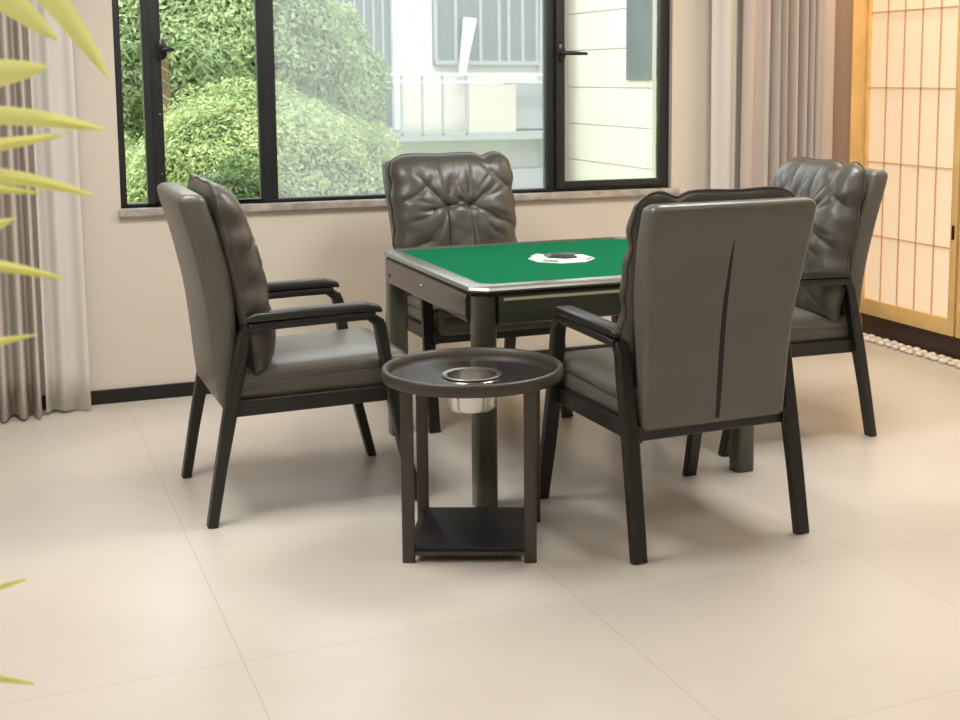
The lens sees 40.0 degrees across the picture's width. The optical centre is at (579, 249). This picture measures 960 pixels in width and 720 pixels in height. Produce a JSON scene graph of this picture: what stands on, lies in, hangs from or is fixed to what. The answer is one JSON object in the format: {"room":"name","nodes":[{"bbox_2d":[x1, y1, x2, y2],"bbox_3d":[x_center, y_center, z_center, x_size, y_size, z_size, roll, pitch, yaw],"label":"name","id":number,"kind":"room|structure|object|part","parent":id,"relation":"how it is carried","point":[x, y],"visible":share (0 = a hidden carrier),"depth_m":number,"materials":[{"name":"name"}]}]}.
{"room":"games hall","nodes":[
{"label":"games hall","id":0,"kind":"room"},
{"bbox_2d":[22,0,742,394],"bbox_3d":[-1.666,-0.758,5.850,7.440,2.800,0.220,-3,8,-24],"label":"wall","id":1,"kind":"structure","parent":0,"point":[138,323],"depth_m":5.95,"materials":[{"name":"paint"}]},
{"bbox_2d":[42,344,609,409],"bbox_3d":[-1.733,0.620,5.868,6.785,0.062,0.014,-3,8,-24],"label":"baseboard","id":2,"kind":"structure","parent":1,"relation":"attached to","point":[140,393],"depth_m":5.78,"materials":[{"name":"black wood"}]},
{"bbox_2d":[112,0,679,216],"bbox_3d":[-0.754,-0.980,6.142,2.737,1.534,0.133,-3,8,-24],"label":"window","id":3,"kind":"structure","parent":1,"relation":"in","point":[154,49],"depth_m":5.95,"materials":[{"name":"grey metal"}]},
{"bbox_3d":[-1.940,-0.917,5.652,0.085,1.434,0.006,-3,8,-24],"label":"pane","id":4,"kind":"part","parent":3,"relation":"part of","materials":[{"name":"clear glass"}]},
{"bbox_3d":[-1.782,-0.862,5.642,0.068,0.090,0.051,-3,8,-24],"label":"handle","id":5,"kind":"part","parent":3,"relation":"part of","materials":[{"name":"black metal"}]},
{"bbox_3d":[-0.757,-0.237,6.244,2.737,0.034,0.120,-3,8,-24],"label":"sill","id":6,"kind":"part","parent":3,"relation":"part of","materials":[{"name":"stone"}]},
{"bbox_3d":[-0.780,-0.985,6.174,1.327,1.434,0.006,-3,8,-24],"label":"pane","id":7,"kind":"part","parent":3,"relation":"part of","materials":[{"name":"clear glass"}]},
{"bbox_3d":[-0.036,-0.964,6.428,0.147,0.090,0.051,-3,8,-24],"label":"handle","id":8,"kind":"part","parent":3,"relation":"part of","materials":[{"name":"black metal"}]},
{"bbox_3d":[0.148,-1.038,6.591,0.540,1.434,0.006,-3,8,-24],"label":"pane","id":9,"kind":"part","parent":3,"relation":"part of","materials":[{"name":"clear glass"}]},
{"bbox_2d":[832,0,852,163],"bbox_3d":[1.411,-0.920,7.100,0.115,2.800,0.025,-3,8,-24],"label":"trim","id":10,"kind":"structure","parent":1,"relation":"attached to","point":[844,8],"depth_m":7.09,"materials":[{"name":"brown wood"}]},
{"bbox_2d":[848,0,866,323],"bbox_3d":[1.520,-0.737,7.167,0.120,2.420,0.038,-3,8,-24],"label":"trim","id":11,"kind":"structure","parent":1,"relation":"attached to","point":[859,13],"depth_m":7.12,"materials":[{"name":"brown wood"}]},
{"bbox_2d":[0,341,959,719],"bbox_3d":[-0.065,1.143,2.538,7.440,0.120,7.970,-3,8,-24],"label":"floor","id":12,"kind":"structure","parent":0,"point":[303,602],"depth_m":3.74,"materials":[{"name":"beige tile"}]},
{"bbox_2d":[0,0,110,684],"bbox_3d":[-1.092,0.327,1.285,1.326,1.820,0.467,-1,7,-9],"label":"potted palm","id":13,"kind":"object","parent":12,"relation":"on","point":[23,12],"visible":1,"depth_m":1.38,"materials":[{"name":"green plant"}]},
{"bbox_2d":[157,173,416,528],"bbox_3d":[-0.996,0.288,4.467,0.754,1.088,0.628,-3,8,-24],"label":"armchair","id":14,"kind":"object","parent":12,"relation":"on","point":[239,356],"visible":0.99,"depth_m":4.20,"materials":[{"name":"grey leather"}]},
{"bbox_3d":[-1.339,0.489,4.653,0.164,0.640,0.054,-3,8,-24],"label":"leg","id":15,"kind":"part","parent":14,"relation":"part of","materials":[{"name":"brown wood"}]},
{"bbox_3d":[-1.263,0.132,4.325,0.168,0.678,0.568,-3,8,-24],"label":"backrest","id":16,"kind":"part","parent":14,"relation":"part of","materials":[{"name":"grey leather"}]},
{"bbox_3d":[-1.103,0.556,4.136,0.164,0.640,0.054,-3,8,-24],"label":"leg","id":17,"kind":"part","parent":14,"relation":"part of","materials":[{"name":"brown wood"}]},
{"bbox_2d":[188,175,275,374],"bbox_3d":[-1.158,0.069,4.364,0.208,0.618,0.575,-3,8,-24],"label":"cushion","id":18,"kind":"object","parent":14,"relation":"on","point":[227,339],"depth_m":4.12,"materials":[{"name":"leather"}]},
{"bbox_3d":[-0.973,0.457,4.499,0.570,0.058,0.550,-3,8,-24],"label":"seat frame","id":19,"kind":"part","parent":14,"relation":"part of","materials":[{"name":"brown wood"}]},
{"bbox_3d":[-1.093,0.161,4.719,0.408,0.038,0.048,-3,8,-24],"label":"armrest","id":20,"kind":"part","parent":14,"relation":"part of","materials":[{"name":"brown wood"}]},
{"bbox_3d":[-0.860,0.227,4.208,0.408,0.038,0.048,-3,8,-24],"label":"armrest","id":21,"kind":"part","parent":14,"relation":"part of","materials":[{"name":"brown wood"}]},
{"bbox_3d":[-0.948,0.376,4.500,0.613,0.128,0.512,-3,8,-24],"label":"seat","id":22,"kind":"part","parent":14,"relation":"part of","materials":[{"name":"grey leather"}]},
{"bbox_3d":[-0.849,0.457,4.874,0.170,0.648,0.055,-3,8,-24],"label":"leg","id":23,"kind":"part","parent":14,"relation":"part of","materials":[{"name":"brown wood"}]},
{"bbox_3d":[-0.612,0.524,4.356,0.170,0.648,0.055,-3,8,-24],"label":"leg","id":24,"kind":"part","parent":14,"relation":"part of","materials":[{"name":"brown wood"}]},
{"bbox_2d":[382,347,562,562],"bbox_3d":[-0.323,0.619,3.985,0.544,0.549,0.544,0,7,0],"label":"side table","id":25,"kind":"object","parent":12,"relation":"on","point":[438,531],"visible":0.98,"depth_m":3.90,"materials":[{"name":"grey wood"}]},
{"bbox_3d":[-0.501,0.659,3.811,0.036,0.514,0.022,0,7,0],"label":"leg","id":26,"kind":"part","parent":25,"relation":"part of","materials":[{"name":"black wood"}]},
{"bbox_3d":[-0.501,0.613,4.164,0.036,0.514,0.022,0,7,0],"label":"leg","id":27,"kind":"part","parent":25,"relation":"part of","materials":[{"name":"black wood"}]},
{"bbox_2d":[415,507,523,550],"bbox_3d":[-0.323,0.851,4.015,0.332,0.012,0.364,0,7,0],"label":"shelf","id":28,"kind":"object","parent":25,"relation":"attached to","point":[436,528],"depth_m":3.98,"materials":[{"name":"black wood"}]},
{"bbox_3d":[-0.323,0.863,4.017,0.372,0.012,0.374,0,7,0],"label":"shelf frame","id":29,"kind":"part","parent":25,"relation":"part of","materials":[{"name":"brown metal"}]},
{"bbox_2d":[441,367,501,413],"bbox_3d":[-0.323,0.420,3.914,0.180,0.108,0.180,-3,8,-24],"label":"steel pot","id":30,"kind":"object","parent":25,"relation":"in","point":[466,374],"visible":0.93,"depth_m":3.87,"materials":[{"name":"silver metal"}]},
{"bbox_2d":[390,355,554,384],"bbox_3d":[-0.323,0.371,3.953,0.496,0.008,0.496,0,7,0],"label":"tabletop","id":31,"kind":"object","parent":25,"relation":"on","point":[419,368],"depth_m":4.01,"materials":[{"name":"grey wood"}]},
{"bbox_3d":[-0.145,0.659,3.811,0.036,0.514,0.022,0,7,0],"label":"leg","id":32,"kind":"part","parent":25,"relation":"part of","materials":[{"name":"black wood"}]},
{"bbox_3d":[-0.145,0.613,4.164,0.036,0.514,0.022,0,7,0],"label":"leg","id":33,"kind":"part","parent":25,"relation":"part of","materials":[{"name":"black wood"}]},
{"bbox_2d":[382,151,572,432],"bbox_3d":[-0.468,0.137,5.634,0.628,1.088,0.754,-3,8,-24],"label":"armchair","id":34,"kind":"object","parent":12,"relation":"on","point":[451,198],"visible":0.6,"depth_m":5.68,"materials":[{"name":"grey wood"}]},
{"bbox_3d":[-0.589,-0.069,5.876,0.568,0.678,0.168,-3,8,-24],"label":"backrest","id":35,"kind":"part","parent":34,"relation":"part of","materials":[{"name":"grey leather"}]},
{"bbox_3d":[-0.608,0.405,5.281,0.055,0.648,0.170,-3,8,-24],"label":"leg","id":36,"kind":"part","parent":34,"relation":"part of","materials":[{"name":"brown wood"}]},
{"bbox_2d":[389,152,517,295],"bbox_3d":[-0.541,-0.113,5.765,0.575,0.618,0.208,-3,8,-24],"label":"cushion","id":37,"kind":"object","parent":34,"relation":"on","point":[451,198],"depth_m":5.70,"materials":[{"name":"leather"}]},
{"bbox_3d":[-0.446,0.234,5.598,0.512,0.128,0.613,-3,8,-24],"label":"seat","id":38,"kind":"part","parent":34,"relation":"part of","materials":[{"name":"grey leather"}]},
{"bbox_3d":[-0.457,0.310,5.633,0.550,0.058,0.570,-3,8,-24],"label":"seat frame","id":39,"kind":"part","parent":34,"relation":"part of","materials":[{"name":"brown wood"}]},
{"bbox_3d":[-0.309,0.315,6.003,0.054,0.640,0.164,-3,8,-24],"label":"leg","id":40,"kind":"part","parent":34,"relation":"part of","materials":[{"name":"brown wood"}]},
{"bbox_3d":[-0.086,0.374,5.516,0.055,0.648,0.170,-3,8,-24],"label":"leg","id":41,"kind":"part","parent":34,"relation":"part of","materials":[{"name":"brown wood"}]},
{"bbox_2d":[383,236,753,506],"bbox_3d":[-0.069,0.388,4.952,1.098,0.757,1.090,-3,8,-24],"label":"table","id":42,"kind":"object","parent":12,"relation":"on","point":[487,285],"visible":0.61,"depth_m":4.55,"materials":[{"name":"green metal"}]},
{"bbox_3d":[-0.723,0.382,5.199,0.074,0.706,0.074,-3,8,-24],"label":"leg","id":43,"kind":"part","parent":42,"relation":"part of","materials":[{"name":"grey paint"}]},
{"bbox_3d":[-0.315,0.498,4.307,0.074,0.706,0.074,-3,8,-24],"label":"leg","id":44,"kind":"part","parent":42,"relation":"part of","materials":[{"name":"grey paint"}]},
{"bbox_3d":[0.177,0.330,5.603,0.074,0.706,0.074,-3,8,-24],"label":"leg","id":45,"kind":"part","parent":42,"relation":"part of","materials":[{"name":"grey paint"}]},
{"bbox_3d":[0.585,0.445,4.711,0.074,0.706,0.074,-3,8,-24],"label":"leg","id":46,"kind":"part","parent":42,"relation":"part of","materials":[{"name":"grey paint"}]},
{"bbox_2d":[540,186,816,564],"bbox_3d":[0.291,0.327,4.172,0.628,1.088,0.754,-4,8,-26],"label":"armchair","id":47,"kind":"object","parent":12,"relation":"on","point":[699,341],"visible":1,"depth_m":3.87,"materials":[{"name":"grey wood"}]},
{"bbox_3d":[-0.095,0.527,4.333,0.055,0.648,0.170,-4,8,-26],"label":"leg","id":48,"kind":"part","parent":47,"relation":"part of","materials":[{"name":"brown wood"}]},
{"bbox_3d":[0.028,0.247,4.054,0.048,0.038,0.408,-4,8,-26],"label":"armrest","id":49,"kind":"part","parent":47,"relation":"part of","materials":[{"name":"brown wood"}]},
{"bbox_3d":[0.268,0.411,4.231,0.512,0.128,0.613,-4,8,-26],"label":"seat","id":50,"kind":"part","parent":47,"relation":"part of","materials":[{"name":"grey leather"}]},
{"bbox_3d":[0.145,0.593,3.855,0.054,0.640,0.164,-4,8,-26],"label":"leg","id":51,"kind":"part","parent":47,"relation":"part of","materials":[{"name":"brown wood"}]},
{"bbox_3d":[0.280,0.493,4.217,0.550,0.058,0.570,-4,8,-26],"label":"seat frame","id":52,"kind":"part","parent":47,"relation":"part of","materials":[{"name":"brown wood"}]},
{"bbox_3d":[0.418,0.495,4.586,0.055,0.648,0.170,-4,8,-26],"label":"leg","id":53,"kind":"part","parent":47,"relation":"part of","materials":[{"name":"brown wood"}]},
{"bbox_2d":[616,189,792,387],"bbox_3d":[0.371,0.118,3.985,0.575,0.618,0.208,-4,8,-26],"label":"cushion","id":54,"kind":"object","parent":47,"relation":"on","point":[752,351],"depth_m":3.87,"materials":[{"name":"leather"}]},
{"bbox_3d":[0.422,0.189,3.890,0.568,0.678,0.168,-4,8,-26],"label":"backrest","id":55,"kind":"part","parent":47,"relation":"part of","materials":[{"name":"grey leather"}]},
{"bbox_3d":[0.657,0.560,4.108,0.054,0.640,0.164,-4,8,-26],"label":"leg","id":56,"kind":"part","parent":47,"relation":"part of","materials":[{"name":"brown wood"}]},
{"bbox_2d":[718,157,887,456],"bbox_3d":[0.750,0.183,5.277,0.754,1.088,0.628,-3,8,-24],"label":"armchair","id":57,"kind":"object","parent":12,"relation":"on","point":[847,197],"visible":0.47,"depth_m":5.10,"materials":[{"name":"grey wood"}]},
{"bbox_3d":[0.603,0.450,4.927,0.170,0.648,0.055,-3,8,-24],"label":"leg","id":58,"kind":"part","parent":57,"relation":"part of","materials":[{"name":"brown wood"}]},
{"bbox_2d":[772,158,864,321],"bbox_3d":[0.912,-0.055,5.321,0.208,0.618,0.575,-3,8,-24],"label":"cushion","id":59,"kind":"object","parent":57,"relation":"on","point":[836,245],"depth_m":5.10,"materials":[{"name":"leather"}]},
{"bbox_3d":[0.702,0.277,5.268,0.613,0.128,0.512,-3,8,-24],"label":"seat","id":60,"kind":"part","parent":57,"relation":"part of","materials":[{"name":"grey leather"}]},
{"bbox_3d":[0.727,0.354,5.289,0.570,0.058,0.550,-3,8,-24],"label":"seat frame","id":61,"kind":"part","parent":57,"relation":"part of","materials":[{"name":"brown wood"}]},
{"bbox_3d":[0.847,0.124,5.001,0.408,0.038,0.048,-3,8,-24],"label":"armrest","id":62,"kind":"part","parent":57,"relation":"part of","materials":[{"name":"brown wood"}]},
{"bbox_3d":[1.093,0.425,5.149,0.164,0.640,0.054,-3,8,-24],"label":"leg","id":63,"kind":"part","parent":57,"relation":"part of","materials":[{"name":"brown wood"}]},
{"bbox_3d":[1.017,-0.004,5.375,0.168,0.678,0.568,-3,8,-24],"label":"backrest","id":64,"kind":"part","parent":57,"relation":"part of","materials":[{"name":"grey leather"}]},
{"bbox_2d":[869,338,876,342],"bbox_3d":[1.575,0.485,7.049,0.048,0.026,0.038,7,10,44],"label":"pebble","id":65,"kind":"object","parent":12,"relation":"on","point":[873,340],"visible":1,"depth_m":7.03,"materials":[{"name":"white stone"}]},
{"bbox_2d":[876,340,884,345],"bbox_3d":[1.602,0.494,6.985,0.045,0.030,0.060,-1,7,-7],"label":"pebble","id":66,"kind":"object","parent":12,"relation":"on","point":[879,342],"visible":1,"depth_m":6.97,"materials":[{"name":"white stone"}]},
{"bbox_2d":[891,345,899,349],"bbox_3d":[1.653,0.509,6.866,0.039,0.026,0.051,-2,8,-18],"label":"pebble","id":67,"kind":"object","parent":12,"relation":"on","point":[895,347],"visible":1,"depth_m":6.85,"materials":[{"name":"white stone"}]},
{"bbox_2d":[905,349,913,353],"bbox_3d":[1.700,0.523,6.762,0.039,0.026,0.049,-4,8,-26],"label":"pebble","id":68,"kind":"object","parent":12,"relation":"on","point":[909,351],"visible":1,"depth_m":6.74,"materials":[{"name":"white stone"}]},
{"bbox_2d":[912,347,920,351],"bbox_3d":[1.744,0.517,6.804,0.048,0.030,0.059,-2,8,-15],"label":"pebble","id":69,"kind":"object","parent":12,"relation":"on","point":[914,349],"visible":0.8,"depth_m":6.79,"materials":[{"name":"white stone"}]},
{"bbox_2d":[914,351,922,356],"bbox_3d":[1.731,0.530,6.704,0.039,0.026,0.052,-3,8,-20],"label":"pebble","id":70,"kind":"object","parent":12,"relation":"on","point":[917,353],"visible":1,"depth_m":6.69,"materials":[{"name":"white stone"}]},
{"bbox_2d":[923,353,933,358],"bbox_3d":[1.765,0.538,6.645,0.053,0.030,0.049,3,8,21],"label":"pebble","id":71,"kind":"object","parent":12,"relation":"on","point":[928,355],"visible":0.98,"depth_m":6.63,"materials":[{"name":"white stone"}]},
{"bbox_2d":[930,356,939,360],"bbox_3d":[1.785,0.545,6.593,0.044,0.029,0.057,-4,8,-29],"label":"pebble","id":72,"kind":"object","parent":12,"relation":"on","point":[934,358],"visible":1,"depth_m":6.58,"materials":[{"name":"white stone"}]},
{"bbox_2d":[938,358,948,363],"bbox_3d":[1.809,0.553,6.532,0.048,0.030,0.059,-4,8,-27],"label":"pebble","id":73,"kind":"object","parent":12,"relation":"on","point":[941,360],"visible":1,"depth_m":6.52,"materials":[{"name":"white stone"}]},
{"bbox_2d":[948,361,955,365],"bbox_3d":[1.838,0.559,6.479,0.038,0.025,0.047,-5,9,-35],"label":"pebble","id":74,"kind":"object","parent":12,"relation":"on","point":[952,363],"visible":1,"depth_m":6.46,"materials":[{"name":"white stone"}]},
{"bbox_3d":[-0.065,-1.752,2.163,7.440,0.120,7.970,-3,8,-24],"label":"ceiling","id":75,"kind":"structure","parent":0,"visible":0},
{"bbox_3d":[-2.591,-2.048,5.005,1.400,0.024,0.120,-3,8,-24],"label":"track","id":76,"kind":"object","parent":75,"relation":"attached to","visible":0},
{"bbox_2d":[0,12,42,421],"bbox_3d":[-2.661,-0.654,5.122,0.920,2.764,0.128,-3,8,-24],"label":"curtain","id":77,"kind":"object","parent":76,"relation":"hanging from","point":[20,375],"visible":0.8,"depth_m":5.38,"materials":[{"name":"beige fabric"}]},
{"bbox_2d":[28,0,90,412],"bbox_3d":[-2.168,-0.688,5.389,0.178,2.764,0.055,-3,8,-24],"label":"sheer curtain","id":78,"kind":"object","parent":76,"relation":"hanging from","point":[59,214],"visible":0.84,"depth_m":5.47,"materials":[{"name":"white fabric"}]},
{"bbox_3d":[1.043,-2.260,6.640,0.980,0.024,0.120,-3,8,-24],"label":"track","id":79,"kind":"object","parent":75,"relation":"attached to","visible":0},
{"bbox_2d":[710,0,737,188],"bbox_3d":[0.737,-0.858,6.702,0.146,2.764,0.037,-3,8,-24],"label":"sheer curtain","id":80,"kind":"object","parent":79,"relation":"hanging from","point":[724,12],"visible":0.59,"depth_m":6.71,"materials":[{"name":"white fabric"}]},
{"bbox_2d":[740,0,835,188],"bbox_3d":[1.081,-0.872,6.806,0.562,2.764,0.144,-3,8,-24],"label":"curtain","id":81,"kind":"object","parent":79,"relation":"hanging from","point":[788,46],"visible":0.41,"depth_m":6.77,"materials":[{"name":"beige fabric"}]},
{"bbox_3d":[3.236,-0.496,3.824,0.200,2.800,7.550,-3,8,-24],"label":"wall","id":82,"kind":"structure","parent":0,"visible":0},
{"bbox_2d":[860,0,959,336],"bbox_3d":[1.723,-0.726,6.806,0.044,2.250,0.780,-3,8,-24],"label":"door","id":83,"kind":"structure","parent":82,"relation":"in","point":[912,102],"depth_m":6.82,"materials":[{"name":"beige paper"}]},
{"bbox_3d":[1.859,-0.086,6.542,0.008,0.070,0.016,-3,8,-24],"label":"handle","id":84,"kind":"part","parent":83,"relation":"part of","materials":[{"name":"black metal"}]},
{"bbox_2d":[862,313,959,359],"bbox_3d":[2.085,0.548,6.207,0.055,0.118,2.400,-3,8,-24],"label":"baseboard","id":85,"kind":"structure","parent":82,"relation":"attached to","point":[930,341],"depth_m":6.88,"materials":[{"name":"brown wood"}]},
{"bbox_2d":[955,224,959,338],"bbox_3d":[2.054,-0.632,6.084,0.044,2.250,0.780,-3,8,-24],"label":"door","id":86,"kind":"structure","parent":82,"relation":"in","point":[957,332],"depth_m":6.54,"materials":[{"name":"brown wood"}]},
{"label":"outside","id":87,"kind":"structure","parent":0,"visible":0},
{"bbox_2d":[124,131,143,163],"bbox_3d":[-9.141,-2.360,32.219,70.000,0.100,53.700,-3,8,-24],"label":"ground","id":88,"kind":"structure","parent":87,"point":[129,131],"depth_m":39.57,"materials":[{"name":"green plant"}]},
{"bbox_2d":[124,121,137,168],"bbox_3d":[-4.106,-0.198,9.772,2.174,2.108,1.588,-5,9,-33],"label":"clipped shrub","id":89,"kind":"object","parent":88,"relation":"on","point":[127,145],"visible":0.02,"depth_m":9.95,"materials":[{"name":"green plant"}]},
{"bbox_2d":[120,40,236,128],"bbox_3d":[-3.187,-0.578,10.065,1.173,2.064,1.202,-3,8,-24],"label":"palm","id":90,"kind":"object","parent":88,"relation":"on","point":[166,85],"visible":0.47,"depth_m":9.98,"materials":[{"name":"green plant"}]},
{"bbox_2d":[184,150,295,198],"bbox_3d":[-2.008,0.165,7.762,0.999,1.494,0.816,-3,8,-24],"label":"leafy bush","id":91,"kind":"object","parent":88,"relation":"on","point":[236,179],"visible":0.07,"depth_m":7.59,"materials":[{"name":"green plant"}]},
{"bbox_2d":[118,0,366,147],"bbox_3d":[-3.328,-1.228,11.527,2.853,2.979,1.963,-3,8,-24],"label":"tree","id":92,"kind":"object","parent":88,"relation":"on","point":[311,55],"visible":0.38,"depth_m":10.86,"materials":[{"name":"green plant"}]},
{"bbox_2d":[125,76,404,202],"bbox_3d":[-2.241,-0.276,9.156,2.138,1.865,1.668,0,7,3],"label":"clipped shrub","id":93,"kind":"object","parent":88,"relation":"on","point":[318,155],"visible":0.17,"depth_m":8.71,"materials":[{"name":"green plant"}]},
{"bbox_2d":[321,0,393,144],"bbox_3d":[-2.812,-1.361,13.514,1.677,2.734,1.639,4,8,25],"label":"tree","id":94,"kind":"object","parent":88,"relation":"on","point":[364,100],"visible":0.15,"depth_m":13.29,"materials":[{"name":"green plant"}]},
{"bbox_2d":[337,0,652,188],"bbox_3d":[1.678,-4.091,17.953,9.800,7.000,14.000,-3,8,-24],"label":"apartment building","id":95,"kind":"structure","parent":88,"relation":"on","point":[467,74],"depth_m":18.89,"materials":[{"name":"white paint"}]},
{"bbox_3d":[-2.631,-4.678,18.398,0.100,5.950,0.200,-3,8,-24],"label":"white post","id":96,"kind":"part","parent":95,"relation":"part of","materials":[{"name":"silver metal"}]},
{"bbox_3d":[-1.743,-2.427,18.498,3.040,0.140,0.060,-3,8,-24],"label":"balcony rail","id":97,"kind":"part","parent":95,"relation":"part of","materials":[{"name":"white metal"}]},
{"bbox_3d":[-1.621,-2.958,18.939,0.280,0.800,0.040,-3,8,-24],"label":"awning panel","id":98,"kind":"part","parent":95,"relation":"part of","materials":[{"name":"white metal"}]},
{"bbox_3d":[-1.259,-2.022,18.794,0.720,0.700,0.040,-3,8,-24],"label":"balcony panel","id":99,"kind":"part","parent":95,"relation":"part of","materials":[{"name":"beige"}]},
{"bbox_3d":[-0.460,-4.273,19.166,0.080,6.950,0.680,-3,8,-24],"label":"white post","id":100,"kind":"part","parent":95,"relation":"part of","materials":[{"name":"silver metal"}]}
]}

